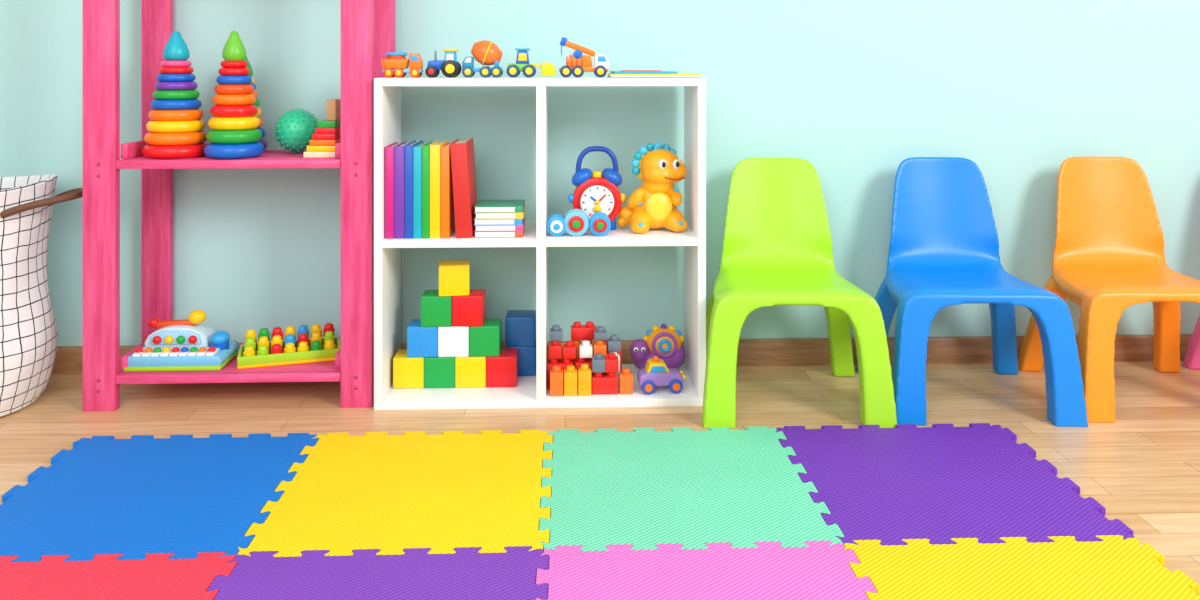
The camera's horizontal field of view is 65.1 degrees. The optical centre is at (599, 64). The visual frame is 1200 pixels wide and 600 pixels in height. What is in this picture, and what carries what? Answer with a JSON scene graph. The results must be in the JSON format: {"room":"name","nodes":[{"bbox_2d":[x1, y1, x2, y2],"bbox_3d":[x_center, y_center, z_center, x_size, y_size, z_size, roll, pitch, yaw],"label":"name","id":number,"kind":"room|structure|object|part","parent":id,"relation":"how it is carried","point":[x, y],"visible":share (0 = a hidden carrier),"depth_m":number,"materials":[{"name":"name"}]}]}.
{"room":"children's room","nodes":[
{"label":"children's room","id":0,"kind":"room"},
{"bbox_2d":[0,0,1199,345],"bbox_3d":[-0.093,-0.505,2.528,7.000,2.600,0.100,0,0,-2],"label":"wall","id":1,"kind":"structure","parent":0,"point":[854,90],"depth_m":2.49,"materials":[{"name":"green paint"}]},
{"bbox_2d":[51,334,1191,374],"bbox_3d":[-0.091,0.761,2.471,7.000,0.068,0.015,0,0,-2],"label":"baseboard","id":2,"kind":"structure","parent":1,"relation":"attached to","point":[1128,348],"depth_m":2.49,"materials":[{"name":"brown wood"}]},
{"bbox_2d":[0,361,1199,595],"bbox_3d":[0.006,0.845,-0.170,7.000,0.100,5.500,0,0,-2],"label":"floor","id":3,"kind":"structure","parent":0,"point":[1143,467],"depth_m":2.12,"materials":[{"name":"brown wood"}]},
{"bbox_2d":[0,174,82,416],"bbox_3d":[-1.482,0.529,2.183,0.503,0.524,0.388,0,0,-35],"label":"laundry basket","id":4,"kind":"object","parent":3,"relation":"on","point":[28,327],"visible":0.94,"depth_m":2.14,"materials":[{"name":"white canvas"},{"name":"brown leather"}]},
{"bbox_3d":[-1.270,0.317,2.180,0.130,0.048,0.197,0,0,-2],"label":"handle","id":5,"kind":"part","parent":4,"relation":"part of","materials":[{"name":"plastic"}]},
{"bbox_2d":[83,0,394,410],"bbox_3d":[-0.861,-0.005,2.301,0.666,1.600,0.266,0,0,-2],"label":"wooden shelf","id":6,"kind":"object","parent":3,"relation":"on","point":[367,26],"visible":0.87,"depth_m":2.18,"materials":[{"name":"paint"}]},
{"bbox_3d":[-1.152,-0.005,2.171,0.074,1.600,0.025,0,0,-2],"label":"post","id":7,"kind":"part","parent":6,"relation":"part of","materials":[{"name":"pink paint"}]},
{"bbox_3d":[-1.112,0.696,2.293,0.016,0.035,0.214,0,0,-2],"label":"rail","id":8,"kind":"part","parent":6,"relation":"part of","materials":[{"name":"pink paint"}]},
{"bbox_3d":[-1.112,0.201,2.293,0.016,0.035,0.214,0,0,-2],"label":"rail","id":9,"kind":"part","parent":6,"relation":"part of","materials":[{"name":"pink paint"}]},
{"bbox_3d":[-1.136,-0.005,2.413,0.072,1.600,0.022,0,0,-2],"label":"post","id":10,"kind":"part","parent":6,"relation":"part of","materials":[{"name":"pink paint"}]},
{"bbox_2d":[142,31,206,158],"bbox_3d":[-1.014,0.069,2.249,0.148,0.300,0.148,0,0,-2],"label":"toy","id":11,"kind":"object","parent":6,"relation":"on","point":[175,127],"visible":1,"depth_m":2.21,"materials":[{"name":"plastic"}]},
{"bbox_2d":[123,310,239,371],"bbox_3d":[-0.999,0.654,2.257,0.225,0.118,0.134,0,0,-2],"label":"piano","id":12,"kind":"object","parent":6,"relation":"on","point":[189,344],"visible":1,"depth_m":2.24,"materials":[{"name":"plastic"}]},
{"bbox_3d":[-1.080,0.624,2.276,0.026,0.024,0.026,0,0,-2],"label":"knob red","id":13,"kind":"part","parent":12,"relation":"part of","materials":[{"name":"plastic"}]},
{"bbox_3d":[-1.029,0.626,2.281,0.104,0.016,0.022,0,0,-2],"label":"handle","id":14,"kind":"part","parent":12,"relation":"part of","materials":[{"name":"plastic"}]},
{"bbox_3d":[-0.999,0.708,2.257,0.225,0.010,0.134,0,0,-2],"label":"trim","id":15,"kind":"part","parent":12,"relation":"part of","materials":[{"name":"plastic"}]},
{"bbox_3d":[-0.978,0.612,2.283,0.042,0.034,0.040,0,0,-2],"label":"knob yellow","id":16,"kind":"part","parent":12,"relation":"part of","materials":[{"name":"plastic"}]},
{"bbox_3d":[-0.859,0.230,2.182,0.511,0.020,0.022,0,0,-2],"label":"board rail","id":17,"kind":"part","parent":6,"relation":"part of","materials":[{"name":"pink paint"}]},
{"bbox_3d":[-0.859,0.725,2.182,0.511,0.020,0.022,0,0,-2],"label":"board rail","id":18,"kind":"part","parent":6,"relation":"part of","materials":[{"name":"pink paint"}]},
{"bbox_2d":[204,31,263,158],"bbox_3d":[-0.870,0.069,2.237,0.134,0.300,0.134,0,0,-2],"label":"toy","id":19,"kind":"object","parent":6,"relation":"on","point":[234,134],"visible":1,"depth_m":2.20,"materials":[{"name":"plastic"}]},
{"bbox_2d":[237,323,340,368],"bbox_3d":[-0.753,0.678,2.286,0.236,0.071,0.106,0,0,-17],"label":"toy","id":20,"kind":"object","parent":6,"relation":"on","point":[290,351],"visible":0.97,"depth_m":2.26,"materials":[{"name":"plastic"}]},
{"bbox_2d":[237,337,340,368],"bbox_3d":[-0.753,0.699,2.286,0.253,0.029,0.162,0,0,-2],"label":"tray","id":21,"kind":"object","parent":20,"relation":"attached to","point":[256,356],"depth_m":2.25,"materials":[{"name":"plastic"}]},
{"bbox_2d":[274,108,317,152],"bbox_3d":[-0.752,0.163,2.336,0.112,0.112,0.112,0,0,-2],"label":"ball","id":22,"kind":"object","parent":6,"relation":"on","point":[294,130],"visible":0.87,"depth_m":2.30,"materials":[{"name":"plastic"}]},
{"bbox_2d":[304,99,340,157],"bbox_3d":[-0.664,0.150,2.249,0.074,0.137,0.062,0,0,-2],"label":"wooden blocks","id":23,"kind":"object","parent":6,"relation":"on","point":[328,132],"visible":0.89,"depth_m":2.22,"materials":[{"name":"wood"}]},
{"bbox_3d":[-0.618,0.201,2.312,0.016,0.035,0.214,0,0,-2],"label":"rail","id":24,"kind":"part","parent":6,"relation":"part of","materials":[{"name":"pink paint"}]},
{"bbox_3d":[-0.618,0.696,2.312,0.016,0.035,0.214,0,0,-2],"label":"rail","id":25,"kind":"part","parent":6,"relation":"part of","materials":[{"name":"pink paint"}]},
{"bbox_3d":[-0.567,-0.005,2.193,0.072,1.600,0.025,0,0,-2],"label":"post","id":26,"kind":"part","parent":6,"relation":"part of","materials":[{"name":"pink paint"}]},
{"bbox_3d":[-0.568,-0.005,2.434,0.072,1.600,0.022,0,0,-2],"label":"post","id":27,"kind":"part","parent":6,"relation":"part of","materials":[{"name":"pink paint"}]},
{"bbox_2d":[374,77,705,410],"bbox_3d":[-0.141,0.412,2.304,0.768,0.765,0.255,0,0,-2],"label":"cube shelf","id":28,"kind":"object","parent":3,"relation":"on","point":[530,391],"visible":0.76,"depth_m":2.19,"materials":[{"name":"laminate"}]},
{"bbox_3d":[-0.515,0.412,2.290,0.019,0.727,0.255,0,0,-2],"label":"panel","id":29,"kind":"part","parent":28,"relation":"part of","materials":[{"name":"white laminate"}]},
{"bbox_2d":[381,52,422,77],"bbox_3d":[-0.472,0.000,2.246,0.094,0.060,0.052,0,0,-2],"label":"dump truck","id":30,"kind":"object","parent":28,"relation":"on","point":[397,60],"visible":1,"depth_m":2.23,"materials":[{"name":"plastic"}]},
{"bbox_3d":[-0.485,-0.026,2.246,0.046,0.008,0.030,0,0,-2],"label":"cargo lid","id":31,"kind":"part","parent":30,"relation":"part of","materials":[{"name":"plastic"}]},
{"bbox_2d":[393,349,424,388],"bbox_3d":[-0.461,0.739,2.289,0.074,0.074,0.074,0,0,-2],"label":"building block","id":32,"kind":"object","parent":28,"relation":"on","point":[408,372],"visible":0.8,"depth_m":2.25,"materials":[{"name":"plastic"}]},
{"bbox_2d":[407,319,437,356],"bbox_3d":[-0.428,0.666,2.293,0.074,0.074,0.074,0,0,-2],"label":"building block","id":33,"kind":"object","parent":32,"relation":"on","point":[421,341],"visible":0.73,"depth_m":2.26,"materials":[{"name":"plastic"}]},
{"bbox_2d":[421,289,451,326],"bbox_3d":[-0.395,0.592,2.292,0.074,0.074,0.074,0,0,-2],"label":"building block","id":34,"kind":"object","parent":33,"relation":"on","point":[436,311],"visible":0.74,"depth_m":2.26,"materials":[{"name":"plastic"}]},
{"bbox_2d":[385,140,454,238],"bbox_3d":[-0.428,0.295,2.262,0.149,0.217,0.153,0,0,-2],"label":"books","id":35,"kind":"object","parent":28,"relation":"on","point":[419,202],"visible":0.98,"depth_m":2.19,"materials":[{"name":"paper"},{"name":"cardboard"}]},
{"bbox_2d":[424,357,454,387],"bbox_3d":[-0.387,0.739,2.292,0.074,0.074,0.074,0,0,-2],"label":"building block","id":36,"kind":"object","parent":28,"relation":"on","point":[439,372],"visible":0.64,"depth_m":2.26,"materials":[{"name":"plastic"}]},
{"bbox_2d":[438,326,468,356],"bbox_3d":[-0.354,0.666,2.296,0.074,0.074,0.074,0,0,-2],"label":"building block","id":37,"kind":"object","parent":36,"relation":"on","point":[453,341],"visible":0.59,"depth_m":2.26,"materials":[{"name":"plastic"}]},
{"bbox_2d":[452,289,485,325],"bbox_3d":[-0.320,0.592,2.295,0.074,0.074,0.074,0,0,0],"label":"building block","id":38,"kind":"object","parent":37,"relation":"on","point":[469,310],"visible":0.88,"depth_m":2.26,"materials":[{"name":"plastic"}]},
{"bbox_2d":[439,259,469,296],"bbox_3d":[-0.356,0.519,2.293,0.074,0.074,0.074,0,0,-9],"label":"building block","id":39,"kind":"object","parent":38,"relation":"on","point":[454,275],"visible":1,"depth_m":2.26,"materials":[{"name":"plastic"}]},
{"bbox_2d":[425,49,461,77],"bbox_3d":[-0.374,-0.004,2.250,0.080,0.068,0.067,0,0,-2],"label":"tractor","id":40,"kind":"object","parent":28,"relation":"on","point":[450,67],"visible":1,"depth_m":2.22,"materials":[{"name":"plastic"}]},
{"bbox_2d":[427,60,443,69],"bbox_3d":[-0.391,0.000,2.249,0.044,0.024,0.026,0,0,-2],"label":"hood","id":41,"kind":"object","parent":40,"relation":"attached to","point":[435,64],"depth_m":2.24,"materials":[{"name":"plastic"}]},
{"bbox_3d":[-0.329,0.412,2.297,0.354,0.018,0.255,0,0,-2],"label":"shelf","id":42,"kind":"part","parent":28,"relation":"part of","materials":[{"name":"white laminate"}]},
{"bbox_2d":[450,138,476,237],"bbox_3d":[-0.327,0.292,2.271,0.052,0.222,0.163,0,0,-2],"label":"book","id":43,"kind":"object","parent":28,"relation":"on","point":[462,151],"visible":0.9,"depth_m":2.19,"materials":[{"name":"paper"}]},
{"bbox_2d":[455,356,485,387],"bbox_3d":[-0.313,0.739,2.295,0.074,0.074,0.074,0,0,-2],"label":"building block","id":44,"kind":"object","parent":28,"relation":"on","point":[470,372],"visible":0.66,"depth_m":2.26,"materials":[{"name":"plastic"}]},
{"bbox_2d":[469,318,501,356],"bbox_3d":[-0.280,0.666,2.298,0.074,0.074,0.074,0,0,-2],"label":"building block","id":45,"kind":"object","parent":44,"relation":"on","point":[485,340],"visible":0.88,"depth_m":2.26,"materials":[{"name":"plastic"}]},
{"bbox_2d":[462,40,502,77],"bbox_3d":[-0.281,-0.015,2.253,0.096,0.090,0.063,0,0,-2],"label":"truck","id":46,"kind":"object","parent":28,"relation":"on","point":[485,52],"visible":1,"depth_m":2.23,"materials":[{"name":"plastic"}]},
{"bbox_2d":[474,199,524,237],"bbox_3d":[-0.239,0.367,2.255,0.116,0.072,0.115,0,0,-2],"label":"book stack","id":47,"kind":"object","parent":28,"relation":"on","point":[493,218],"visible":1,"depth_m":2.20,"materials":[{"name":"paper"}]},
{"bbox_2d":[486,348,517,386],"bbox_3d":[-0.239,0.739,2.298,0.074,0.074,0.074,0,0,-2],"label":"building block","id":48,"kind":"object","parent":28,"relation":"on","point":[502,370],"visible":0.91,"depth_m":2.26,"materials":[{"name":"plastic"}]},
{"bbox_2d":[506,341,535,375],"bbox_3d":[-0.198,0.739,2.379,0.074,0.074,0.074,0,0,-2],"label":"building block","id":49,"kind":"object","parent":28,"relation":"on","point":[526,356],"visible":0.4,"depth_m":2.34,"materials":[{"name":"plastic"}]},
{"bbox_2d":[505,310,535,346],"bbox_3d":[-0.200,0.666,2.377,0.074,0.074,0.074,0,0,-2],"label":"building block","id":50,"kind":"object","parent":49,"relation":"on","point":[520,325],"visible":1,"depth_m":2.34,"materials":[{"name":"plastic"}]},
{"bbox_2d":[506,48,555,77],"bbox_3d":[-0.165,-0.005,2.257,0.117,0.070,0.058,0,0,-2],"label":"loader","id":51,"kind":"object","parent":28,"relation":"on","point":[522,64],"visible":1,"depth_m":2.24,"materials":[{"name":"plastic"}]},
{"bbox_3d":[-0.141,0.785,2.304,0.768,0.019,0.255,0,0,-2],"label":"panel","id":52,"kind":"part","parent":28,"relation":"part of","materials":[{"name":"white laminate"}]},
{"bbox_3d":[-0.141,0.040,2.304,0.768,0.019,0.255,0,0,-2],"label":"panel","id":53,"kind":"part","parent":28,"relation":"part of","materials":[{"name":"white laminate"}]},
{"bbox_2d":[547,209,610,235],"bbox_3d":[-0.050,0.373,2.227,0.152,0.060,0.054,0,0,-2],"label":"toy","id":54,"kind":"object","parent":28,"relation":"on","point":[576,222],"visible":1,"depth_m":2.21,"materials":[{"name":"plastic"}]},
{"bbox_2d":[559,37,608,77],"bbox_3d":[-0.038,-0.019,2.262,0.120,0.097,0.056,0,0,-2],"label":"truck","id":55,"kind":"object","parent":28,"relation":"on","point":[576,60],"visible":1,"depth_m":2.24,"materials":[{"name":"plastic"}]},
{"bbox_2d":[547,321,632,395],"bbox_3d":[-0.030,0.702,2.267,0.210,0.148,0.128,0,0,-2],"label":"bricks","id":56,"kind":"object","parent":28,"relation":"on","point":[585,365],"visible":1,"depth_m":2.25},
{"bbox_2d":[568,146,625,229],"bbox_3d":[-0.007,0.301,2.302,0.144,0.204,0.057,0,0,-2],"label":"alarm clock","id":57,"kind":"object","parent":28,"relation":"on","point":[595,191],"visible":0.88,"depth_m":2.29,"materials":[{"name":"plastic"}]},
{"bbox_3d":[-0.067,0.326,2.300,0.024,0.024,0.024,0,0,-2],"label":"knob","id":58,"kind":"part","parent":57,"relation":"part of","materials":[{"name":"plastic"}]},
{"bbox_3d":[-0.007,0.239,2.306,0.105,0.080,0.013,0,0,-2],"label":"handle","id":59,"kind":"part","parent":57,"relation":"part of","materials":[{"name":"plastic"}]},
{"bbox_3d":[0.053,0.326,2.304,0.024,0.024,0.024,0,0,-2],"label":"knob","id":60,"kind":"part","parent":57,"relation":"part of","materials":[{"name":"plastic"}]},
{"bbox_3d":[0.047,0.412,2.311,0.354,0.018,0.255,0,0,-2],"label":"shelf","id":61,"kind":"part","parent":28,"relation":"part of","materials":[{"name":"white laminate"}]},
{"bbox_2d":[617,142,687,233],"bbox_3d":[0.129,0.296,2.294,0.169,0.214,0.123,0,0,-10],"label":"dinosaur","id":62,"kind":"object","parent":28,"relation":"on","point":[653,204],"visible":1,"depth_m":2.27,"materials":[{"name":"plastic"}]},
{"bbox_3d":[0.138,0.246,2.312,0.110,0.096,0.016,0,0,-10],"label":"frill plate","id":63,"kind":"part","parent":62,"relation":"part of","materials":[{"name":"plastic"}]},
{"bbox_2d":[607,70,700,77],"bbox_3d":[0.128,0.021,2.268,0.215,0.017,0.130,0,0,-2],"label":"picture books","id":64,"kind":"object","parent":28,"relation":"on","point":[622,73],"visible":1,"depth_m":2.21,"materials":[{"name":"paper"}]},
{"bbox_2d":[630,324,684,368],"bbox_3d":[0.144,0.712,2.355,0.141,0.126,0.076,0,0,-2],"label":"toy","id":65,"kind":"object","parent":28,"relation":"on","point":[664,342],"visible":0.88,"depth_m":2.33,"materials":[{"name":"plastic"}]},
{"bbox_2d":[637,356,685,394],"bbox_3d":[0.147,0.735,2.245,0.112,0.082,0.067,0,0,-6],"label":"toy car","id":66,"kind":"object","parent":28,"relation":"on","point":[655,372],"visible":1,"depth_m":2.22,"materials":[{"name":"plastic"}]},
{"bbox_3d":[0.133,0.702,2.244,0.016,0.016,0.016,0,0,-6],"label":"roof knob","id":67,"kind":"part","parent":66,"relation":"part of","materials":[{"name":"plastic"}]},
{"bbox_3d":[0.233,0.412,2.318,0.019,0.727,0.255,0,0,-2],"label":"panel","id":68,"kind":"part","parent":28,"relation":"part of","materials":[{"name":"white laminate"}]},
{"bbox_2d":[0,423,1199,599],"bbox_3d":[-0.091,0.788,1.522,1.978,0.011,0.998,0,0,-2],"label":"play mat","id":69,"kind":"object","parent":3,"relation":"on","point":[444,492],"depth_m":1.62,"materials":[{"name":"multicoloured rubber"}]},
{"bbox_2d":[702,158,896,427],"bbox_3d":[0.442,0.517,2.243,0.424,0.556,0.381,0,0,1],"label":"plastic chair","id":70,"kind":"object","parent":3,"relation":"on","point":[777,250],"visible":0.96,"depth_m":2.30,"materials":[{"name":"green plastic"}]},
{"bbox_2d":[856,157,1087,426],"bbox_3d":[0.866,0.517,2.258,0.424,0.556,0.381,0,0,1],"label":"plastic chair","id":71,"kind":"object","parent":3,"relation":"on","point":[944,246],"visible":0.95,"depth_m":2.31,"materials":[{"name":"blue plastic"}]},
{"bbox_2d":[1018,157,1199,422],"bbox_3d":[1.292,0.517,2.274,0.424,0.556,0.381,0,0,1],"label":"plastic chair","id":72,"kind":"object","parent":3,"relation":"on","point":[1109,256],"visible":0.95,"depth_m":2.39,"materials":[{"name":"orange plastic"}]},
{"bbox_2d":[1183,316,1199,368],"bbox_3d":[1.738,0.517,2.291,0.424,0.556,0.381,0,0,1],"label":"plastic chair","id":73,"kind":"object","parent":3,"relation":"on","point":[1192,356],"visible":1,"depth_m":2.45,"materials":[{"name":"pink plastic"}]}
]}

